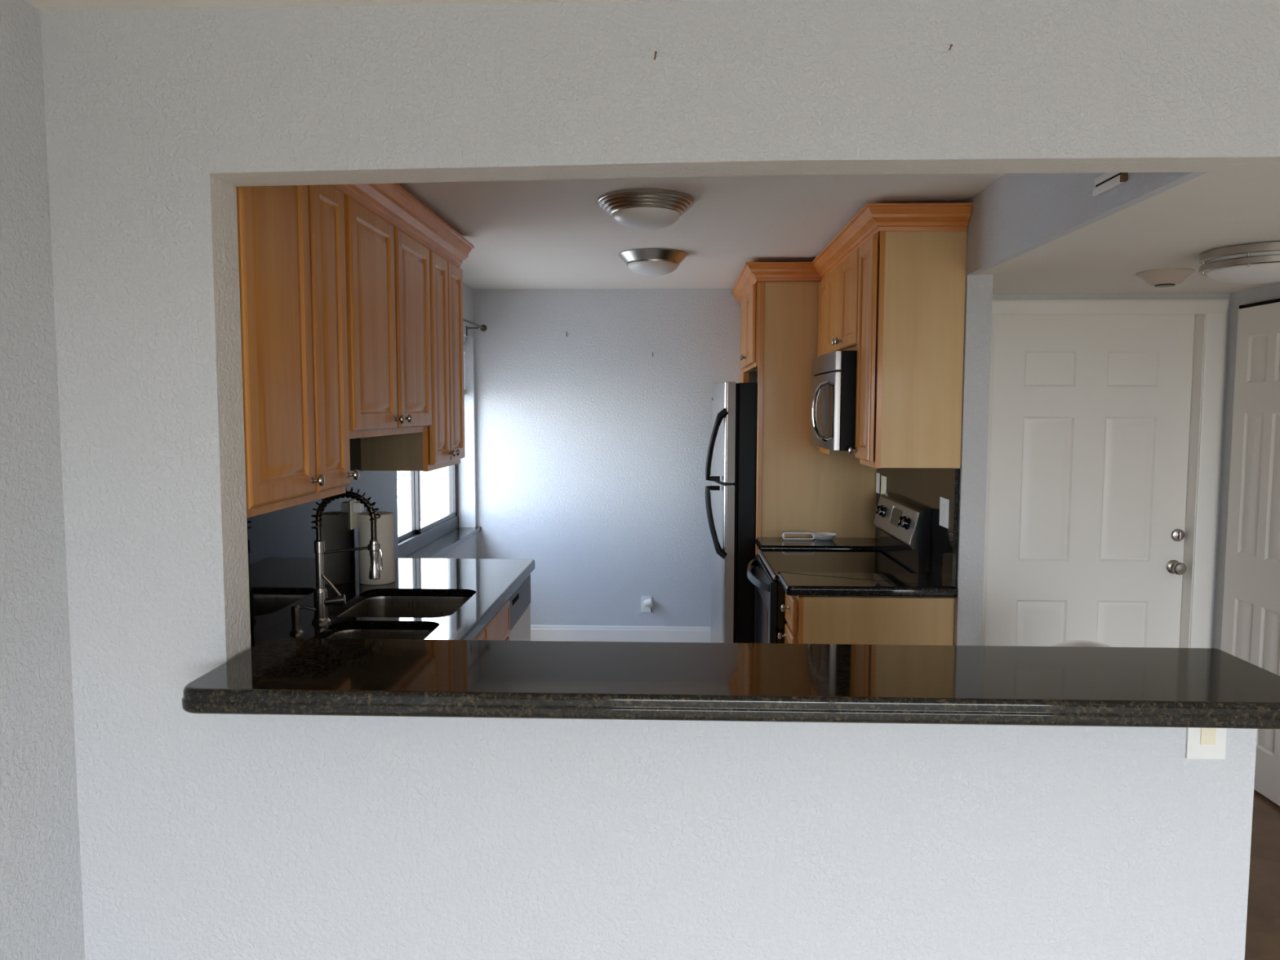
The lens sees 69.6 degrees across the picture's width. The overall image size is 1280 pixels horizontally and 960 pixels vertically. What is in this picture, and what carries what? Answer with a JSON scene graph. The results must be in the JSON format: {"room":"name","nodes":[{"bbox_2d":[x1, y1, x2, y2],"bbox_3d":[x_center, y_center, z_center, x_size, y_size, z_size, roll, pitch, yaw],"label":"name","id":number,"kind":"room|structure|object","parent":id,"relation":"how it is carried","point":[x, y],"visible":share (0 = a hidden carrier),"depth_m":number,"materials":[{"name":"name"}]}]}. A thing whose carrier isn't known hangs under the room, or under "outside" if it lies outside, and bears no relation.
{"room":"living room","nodes":[
{"label":"living room","id":0,"kind":"room"},
{"bbox_2d":[0,0,477,959],"bbox_3d":[-1.410,0.270,1.554,0.221,2.474,9.750,0,4,2],"label":"wall","id":1,"kind":"structure","parent":0,"point":[42,912],"depth_m":1.95,"materials":[{"name":"white paint"}]},
{"bbox_2d":[236,184,359,518],"bbox_3d":[-1.050,-0.398,2.481,0.361,0.932,0.708,0,4,2],"label":"upper cabinet","id":2,"kind":"object","parent":1,"relation":"attached to","point":[292,271],"visible":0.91,"depth_m":2.40,"materials":[{"name":"brown wood"}]},
{"bbox_2d":[343,194,431,439],"bbox_3d":[-1.019,-0.546,3.305,0.361,0.766,0.954,0,4,2],"label":"upper cabinet","id":3,"kind":"object","parent":1,"relation":"attached to","point":[388,336],"visible":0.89,"depth_m":3.18,"materials":[{"name":"brown wood"}]},
{"bbox_2d":[332,182,474,267],"bbox_3d":[-1.016,-0.970,3.244,0.364,0.116,2.320,0,4,2],"label":"crown molding","id":4,"kind":"structure","parent":3,"relation":"attached to","point":[392,202],"depth_m":3.44,"materials":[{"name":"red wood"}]},
{"bbox_2d":[360,248,465,471],"bbox_3d":[-0.991,-0.523,4.081,0.361,0.932,0.587,0,4,2],"label":"upper cabinet","id":5,"kind":"object","parent":1,"relation":"attached to","point":[442,445],"visible":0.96,"depth_m":3.93,"materials":[{"name":"brown wood"}]},
{"bbox_2d":[398,463,480,558],"bbox_3d":[-1.250,-0.235,5.402,0.205,1.338,1.988,0,4,2],"label":"window","id":6,"kind":"structure","parent":1,"relation":"in","point":[436,538],"depth_m":5.57,"materials":[{"name":"white metal"}]},
{"bbox_2d":[462,318,486,336],"bbox_3d":[-1.123,-0.933,5.294,0.108,0.092,1.912,0,4,2],"label":"curtain rod","id":7,"kind":"object","parent":1,"relation":"attached to","point":[482,327],"visible":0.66,"depth_m":6.08,"materials":[{"name":"grey metal"}]},
{"bbox_2d":[25,0,1005,289],"bbox_3d":[1.655,-0.982,1.343,6.400,0.134,10.150,0,4,2],"label":"ceiling","id":8,"kind":"structure","parent":0,"point":[541,233],"depth_m":3.91,"materials":[{"name":"beige paint"}]},
{"bbox_2d":[598,188,693,230],"bbox_3d":[0.024,-1.037,3.592,0.374,0.112,0.374,0,4,2],"label":"ceiling light","id":9,"kind":"object","parent":8,"relation":"attached to","point":[639,209],"visible":1,"depth_m":3.48,"materials":[{"name":"silver metal"}]},
{"bbox_2d":[618,248,687,275],"bbox_3d":[0.069,-1.136,4.857,0.366,0.112,0.366,0,4,2],"label":"ceiling light","id":10,"kind":"object","parent":8,"relation":"attached to","point":[642,261],"visible":1,"depth_m":4.75,"materials":[{"name":"silver metal"}]},
{"bbox_2d":[474,288,757,626],"bbox_3d":[0.700,-0.089,6.416,4.080,2.440,0.150,0,4,2],"label":"wall","id":11,"kind":"structure","parent":0,"point":[592,446],"depth_m":6.37,"materials":[{"name":"white paint"}]},
{"bbox_2d":[530,624,711,642],"bbox_3d":[-0.232,1.077,6.459,1.825,0.106,0.014,0,4,2],"label":"baseboard","id":12,"kind":"structure","parent":11,"relation":"attached to","point":[555,633],"depth_m":6.45,"materials":[{"name":"white paint"}]},
{"bbox_2d":[641,595,653,612],"bbox_3d":[0.051,0.870,6.407,0.085,0.117,0.063,0,4,2],"label":"wall outlet","id":13,"kind":"object","parent":11,"relation":"attached to","point":[646,601],"visible":1,"depth_m":6.43,"materials":[{"name":"white plastic"}]},
{"bbox_2d":[40,0,1279,959],"bbox_3d":[1.696,0.240,2.009,5.954,2.474,0.120,0,4,2],"label":"wall","id":14,"kind":"structure","parent":0,"point":[202,836],"depth_m":2.02,"materials":[{"name":"white paint"}]},
{"bbox_2d":[181,637,1279,728],"bbox_3d":[0.218,0.431,2.003,2.286,0.050,0.430,0,4,2],"label":"countertop","id":15,"kind":"structure","parent":14,"relation":"on","point":[787,682],"depth_m":1.88,"materials":[{"name":"black stone"}]},
{"bbox_2d":[1186,727,1226,759],"bbox_3d":[1.224,0.532,1.984,0.082,0.144,0.008,0,4,2],"label":"light switch","id":16,"kind":"object","parent":14,"relation":"attached to","point":[1202,743],"visible":0.46,"depth_m":1.99,"materials":[{"name":"white plastic"}]},
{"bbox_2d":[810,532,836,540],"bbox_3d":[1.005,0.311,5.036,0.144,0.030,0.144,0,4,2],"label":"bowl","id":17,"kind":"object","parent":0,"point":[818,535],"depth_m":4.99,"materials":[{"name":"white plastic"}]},
{"bbox_2d":[530,640,1279,959],"bbox_3d":[0.705,1.342,4.400,4.300,0.100,4.490,0,4,2],"label":"floor","id":18,"kind":"structure","parent":0,"point":[1263,917],"depth_m":3.18,"materials":[{"name":"brown laminate"}]},
{"bbox_2d":[473,600,510,640],"bbox_3d":[-0.873,0.963,3.030,0.686,0.864,1.607,0,4,2],"label":"base cabinet","id":19,"kind":"object","parent":18,"relation":"on","point":[498,628],"visible":0.06,"depth_m":3.56,"materials":[{"name":"brown wood"}]},
{"bbox_2d":[250,558,534,648],"bbox_3d":[-0.872,0.483,3.290,0.668,0.048,2.204,0,4,2],"label":"countertop","id":20,"kind":"structure","parent":19,"relation":"on","point":[489,584],"depth_m":3.63,"materials":[{"name":"black stone"}]},
{"bbox_2d":[289,604,315,635],"bbox_3d":[-1.071,0.442,2.920,0.082,0.092,0.042,0,4,2],"label":"soap dispenser","id":21,"kind":"object","parent":20,"relation":"on","point":[295,609],"visible":1,"depth_m":2.91,"materials":[{"name":"silver metal"}]},
{"bbox_2d":[311,487,382,624],"bbox_3d":[-0.974,0.249,3.051,0.241,0.456,0.060,0,4,2],"label":"kitchen faucet","id":22,"kind":"object","parent":20,"relation":"on","point":[321,600],"visible":0.9,"depth_m":3.04,"materials":[{"name":"silver metal"}]},
{"bbox_2d":[357,511,395,585],"bbox_3d":[-1.081,0.278,3.775,0.142,0.284,0.142,0,4,2],"label":"paper towel roll","id":23,"kind":"object","parent":20,"relation":"on","point":[385,523],"visible":0.73,"depth_m":3.72,"materials":[{"name":"beige paper"}]},
{"bbox_2d":[326,595,470,639],"bbox_3d":[-0.870,0.609,3.237,0.462,0.227,0.874,0,4,2],"label":"sink","id":24,"kind":"object","parent":20,"relation":"in","point":[392,606],"visible":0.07,"depth_m":3.65,"materials":[{"name":"silver metal"}]},
{"bbox_2d":[507,573,530,640],"bbox_3d":[-0.848,0.868,4.125,0.640,0.844,0.578,0,4,2],"label":"dishwasher","id":25,"kind":"object","parent":18,"relation":"on","point":[520,600],"visible":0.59,"depth_m":4.11,"materials":[{"name":"silver metal"}]},
{"bbox_2d":[705,381,757,643],"bbox_3d":[0.822,0.292,5.585,0.882,1.770,0.827,0,4,2],"label":"refrigerator","id":26,"kind":"object","parent":18,"relation":"on","point":[731,454],"visible":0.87,"depth_m":5.20,"materials":[{"name":"silver"}]},
{"bbox_2d":[755,281,876,554],"bbox_3d":[0.988,0.073,5.118,0.678,2.320,0.028,0,4,2],"label":"panel","id":27,"kind":"object","parent":18,"relation":"on","point":[801,487],"visible":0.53,"depth_m":5.09,"materials":[{"name":"brown wood"}]},
{"bbox_2d":[746,492,932,643],"bbox_3d":[0.900,0.674,4.437,0.764,1.168,0.766,0,4,2],"label":"range","id":28,"kind":"object","parent":18,"relation":"on","point":[904,525],"visible":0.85,"depth_m":4.29,"materials":[{"name":"black metal"}]},
{"bbox_2d":[746,551,913,643],"bbox_3d":[0.888,0.830,4.449,0.742,0.856,0.762,0,4,2],"label":"oven","id":29,"kind":"object","parent":28,"relation":"in","point":[770,620],"depth_m":4.32,"materials":[{"name":"black"}]},
{"bbox_2d":[757,548,910,579],"bbox_3d":[0.910,0.401,4.415,0.620,0.020,0.766,0,4,2],"label":"cooktop","id":30,"kind":"object","parent":28,"relation":"in","point":[772,562],"depth_m":4.41,"materials":[{"name":"black glass"}]},
{"bbox_2d":[777,593,955,645],"bbox_3d":[0.938,0.897,3.917,0.682,0.864,0.290,0,4,2],"label":"base cabinet","id":31,"kind":"object","parent":18,"relation":"on","point":[811,620],"visible":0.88,"depth_m":3.75,"materials":[{"name":"brown wood"}]},
{"bbox_2d":[777,572,957,597],"bbox_3d":[0.939,0.438,3.866,0.682,0.041,0.324,0,4,2],"label":"countertop","id":32,"kind":"structure","parent":31,"relation":"on","point":[793,584],"depth_m":3.73,"materials":[{"name":"black stone"}]},
{"bbox_2d":[1050,640,1111,647],"bbox_3d":[1.555,0.973,3.231,0.314,0.822,0.314,0,4,2],"label":"trash bin","id":33,"kind":"object","parent":18,"relation":"on","point":[1072,642],"visible":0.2,"depth_m":3.19,"materials":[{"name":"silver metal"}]},
{"bbox_3d":[0.978,0.813,4.999,0.682,0.864,0.326,0,4,2],"label":"base cabinet","id":34,"kind":"object","parent":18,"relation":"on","visible":0},
{"bbox_2d":[755,537,882,551],"bbox_3d":[0.979,0.352,4.963,0.682,0.041,0.330,0,4,2],"label":"countertop","id":35,"kind":"structure","parent":34,"relation":"on","point":[761,542],"depth_m":4.87,"materials":[{"name":"black stone"}]},
{"bbox_2d":[782,532,836,540],"bbox_3d":[0.926,0.303,5.038,0.302,0.045,0.144,0,4,2],"label":"spoon rest","id":36,"kind":"object","parent":35,"relation":"on","point":[818,535],"visible":1,"depth_m":5.00,"materials":[{"name":"white plastic"}]},
{"bbox_2d":[929,172,1207,645],"bbox_3d":[1.345,0.085,4.200,0.098,2.440,4.245,0,4,2],"label":"wall","id":37,"kind":"structure","parent":0,"point":[1017,214],"depth_m":3.55,"materials":[{"name":"white paint"}]},
{"bbox_2d":[739,280,820,382],"bbox_3d":[0.980,-0.830,5.666,0.743,0.635,1.199,0,4,2],"label":"upper cabinet","id":38,"kind":"object","parent":37,"relation":"attached to","point":[749,304],"visible":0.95,"depth_m":5.32,"materials":[{"name":"brown wood"}]},
{"bbox_2d":[730,202,973,306],"bbox_3d":[0.807,-1.118,4.855,0.425,0.092,2.817,-1,5,-12],"label":"crown molding","id":39,"kind":"structure","parent":38,"relation":"attached to","point":[872,219],"depth_m":3.78,"materials":[{"name":"brown wood"}]},
{"bbox_2d":[816,275,854,454],"bbox_3d":[1.125,-0.614,4.882,0.394,0.943,0.326,0,4,2],"label":"upper cabinet","id":40,"kind":"object","parent":37,"relation":"attached to","point":[823,284],"visible":0.08,"depth_m":4.83,"materials":[{"name":"brown wood"}]},
{"bbox_2d":[826,247,859,353],"bbox_3d":[1.105,-0.815,4.311,0.394,0.453,0.778,0,4,2],"label":"upper cabinet","id":41,"kind":"object","parent":37,"relation":"attached to","point":[843,280],"visible":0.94,"depth_m":4.26,"materials":[{"name":"brown wood"}]},
{"bbox_2d":[809,350,857,450],"bbox_3d":[1.043,-0.371,4.348,0.514,0.431,0.770,0,4,2],"label":"microwave","id":42,"kind":"object","parent":41,"relation":"attached to","point":[833,380],"visible":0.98,"depth_m":3.99,"materials":[{"name":"silver metal"}]},
{"bbox_2d":[848,231,967,468],"bbox_3d":[1.085,-0.528,3.787,0.394,0.943,0.308,0,4,2],"label":"upper cabinet","id":43,"kind":"object","parent":37,"relation":"attached to","point":[912,285],"visible":1,"depth_m":3.64,"materials":[{"name":"brown wood"}]},
{"bbox_2d":[875,467,959,586],"bbox_3d":[1.292,0.138,4.391,0.019,0.476,1.413,0,4,2],"label":"backsplash","id":44,"kind":"structure","parent":37,"relation":"attached to","point":[925,486],"depth_m":3.92,"materials":[{"name":"black stone"}]},
{"bbox_2d":[875,472,879,493],"bbox_3d":[1.302,0.017,5.037,0.008,0.110,0.080,0,4,2],"label":"light switch","id":45,"kind":"object","parent":44,"relation":"attached to","point":[877,475],"visible":1,"depth_m":5.02,"materials":[{"name":"white plastic"}]},
{"bbox_2d":[880,475,887,494],"bbox_3d":[1.297,0.032,4.898,0.008,0.107,0.120,0,4,2],"label":"wall outlet","id":46,"kind":"object","parent":44,"relation":"attached to","point":[883,479],"visible":0.81,"depth_m":4.88,"materials":[{"name":"beige plastic"}]},
{"bbox_2d":[939,496,949,528],"bbox_3d":[1.256,0.134,3.803,0.008,0.120,0.120,0,4,2],"label":"light switch","id":47,"kind":"object","parent":44,"relation":"attached to","point":[944,502],"visible":1,"depth_m":3.79,"materials":[{"name":"white plastic"}]},
{"bbox_2d":[1093,172,1128,196],"bbox_3d":[1.226,-0.783,2.402,0.014,0.048,0.171,0,4,2],"label":"door chime","id":48,"kind":"object","parent":37,"relation":"attached to","point":[1105,182],"visible":0.84,"depth_m":2.40,"materials":[{"name":"white paint"}]},
{"bbox_2d":[1083,172,1193,222],"bbox_3d":[1.228,-0.710,2.291,0.003,0.024,0.555,0,4,2],"label":"trim","id":49,"kind":"structure","parent":37,"relation":"attached to","point":[1170,177],"depth_m":2.28,"materials":[{"name":"white paint"}]},
{"bbox_2d":[991,293,1230,648],"bbox_3d":[2.031,0.077,4.317,1.265,2.440,0.140,0,4,2],"label":"wall","id":50,"kind":"structure","parent":0,"point":[995,296],"depth_m":4.18,"materials":[{"name":"white paint"}]},
{"bbox_2d":[981,298,1228,648],"bbox_3d":[2.091,0.236,4.318,1.115,2.124,0.158,0,4,2],"label":"door","id":51,"kind":"structure","parent":50,"relation":"in","point":[1105,415],"depth_m":4.30,"materials":[{"name":"white paint"}]},
{"bbox_2d":[976,171,1279,293],"bbox_3d":[1.956,-0.769,3.082,1.333,0.020,2.195,0,4,2],"label":"ceiling","id":52,"kind":"structure","parent":0,"point":[1171,228],"depth_m":2.85,"materials":[{"name":"beige paint"}]},
{"bbox_2d":[1136,267,1195,287],"bbox_3d":[1.998,-0.764,3.500,0.196,0.054,0.196,0,4,2],"label":"smoke detector","id":53,"kind":"object","parent":52,"relation":"attached to","point":[1162,277],"visible":1,"depth_m":3.45,"materials":[{"name":"beige plastic"}]},
{"bbox_2d":[1198,240,1279,284],"bbox_3d":[2.040,-0.700,3.012,0.360,0.105,0.360,0,4,2],"label":"ceiling light","id":54,"kind":"object","parent":52,"relation":"attached to","point":[1255,263],"visible":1,"depth_m":2.93,"materials":[{"name":"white glass"}]},
{"bbox_2d":[1212,283,1279,649],"bbox_3d":[2.703,0.124,3.729,0.120,2.440,1.270,0,4,2],"label":"wall","id":55,"kind":"structure","parent":0,"point":[1272,291],"depth_m":4.17,"materials":[{"name":"white paint"}]},
{"bbox_2d":[1220,297,1279,805],"bbox_3d":[2.624,0.310,3.639,0.026,2.084,0.996,0,4,2],"label":"door","id":56,"kind":"structure","parent":55,"relation":"in","point":[1251,619],"depth_m":3.90,"materials":[{"name":"white paint"}]},
{"bbox_3d":[-1.231,0.152,3.292,0.050,2.440,2.235,0,4,2],"label":"wall","id":57,"kind":"structure","parent":0,"visible":0},
{"bbox_2d":[246,437,398,639],"bbox_3d":[-1.194,0.152,3.255,0.023,0.616,2.161,0,4,2],"label":"backsplash","id":58,"kind":"structure","parent":57,"relation":"attached to","point":[282,568],"depth_m":3.23,"materials":[{"name":"black stone"}]},
{"bbox_2d":[349,499,364,529],"bbox_3d":[-1.144,0.140,3.732,0.042,0.116,0.070,0,4,2],"label":"wall outlet","id":59,"kind":"object","parent":58,"relation":"attached to","point":[356,507],"visible":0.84,"depth_m":3.71,"materials":[{"name":"beige plastic"}]},
{"label":"outside","id":60,"kind":"structure","parent":0,"visible":0},
{"bbox_2d":[396,477,446,535],"bbox_3d":[-5.638,0.494,15.554,7.600,0.070,13.500,0,4,2],"label":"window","id":61,"kind":"structure","parent":60,"point":[434,500],"depth_m":16.08,"materials":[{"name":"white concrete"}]},
{"bbox_2d":[396,467,445,520],"bbox_3d":[-3.364,-0.529,13.626,1.521,2.287,1.552,0,4,2],"label":"tree","id":62,"kind":"object","parent":61,"relation":"on","point":[407,486],"visible":0.08,"depth_m":13.66,"materials":[{"name":"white plant"}]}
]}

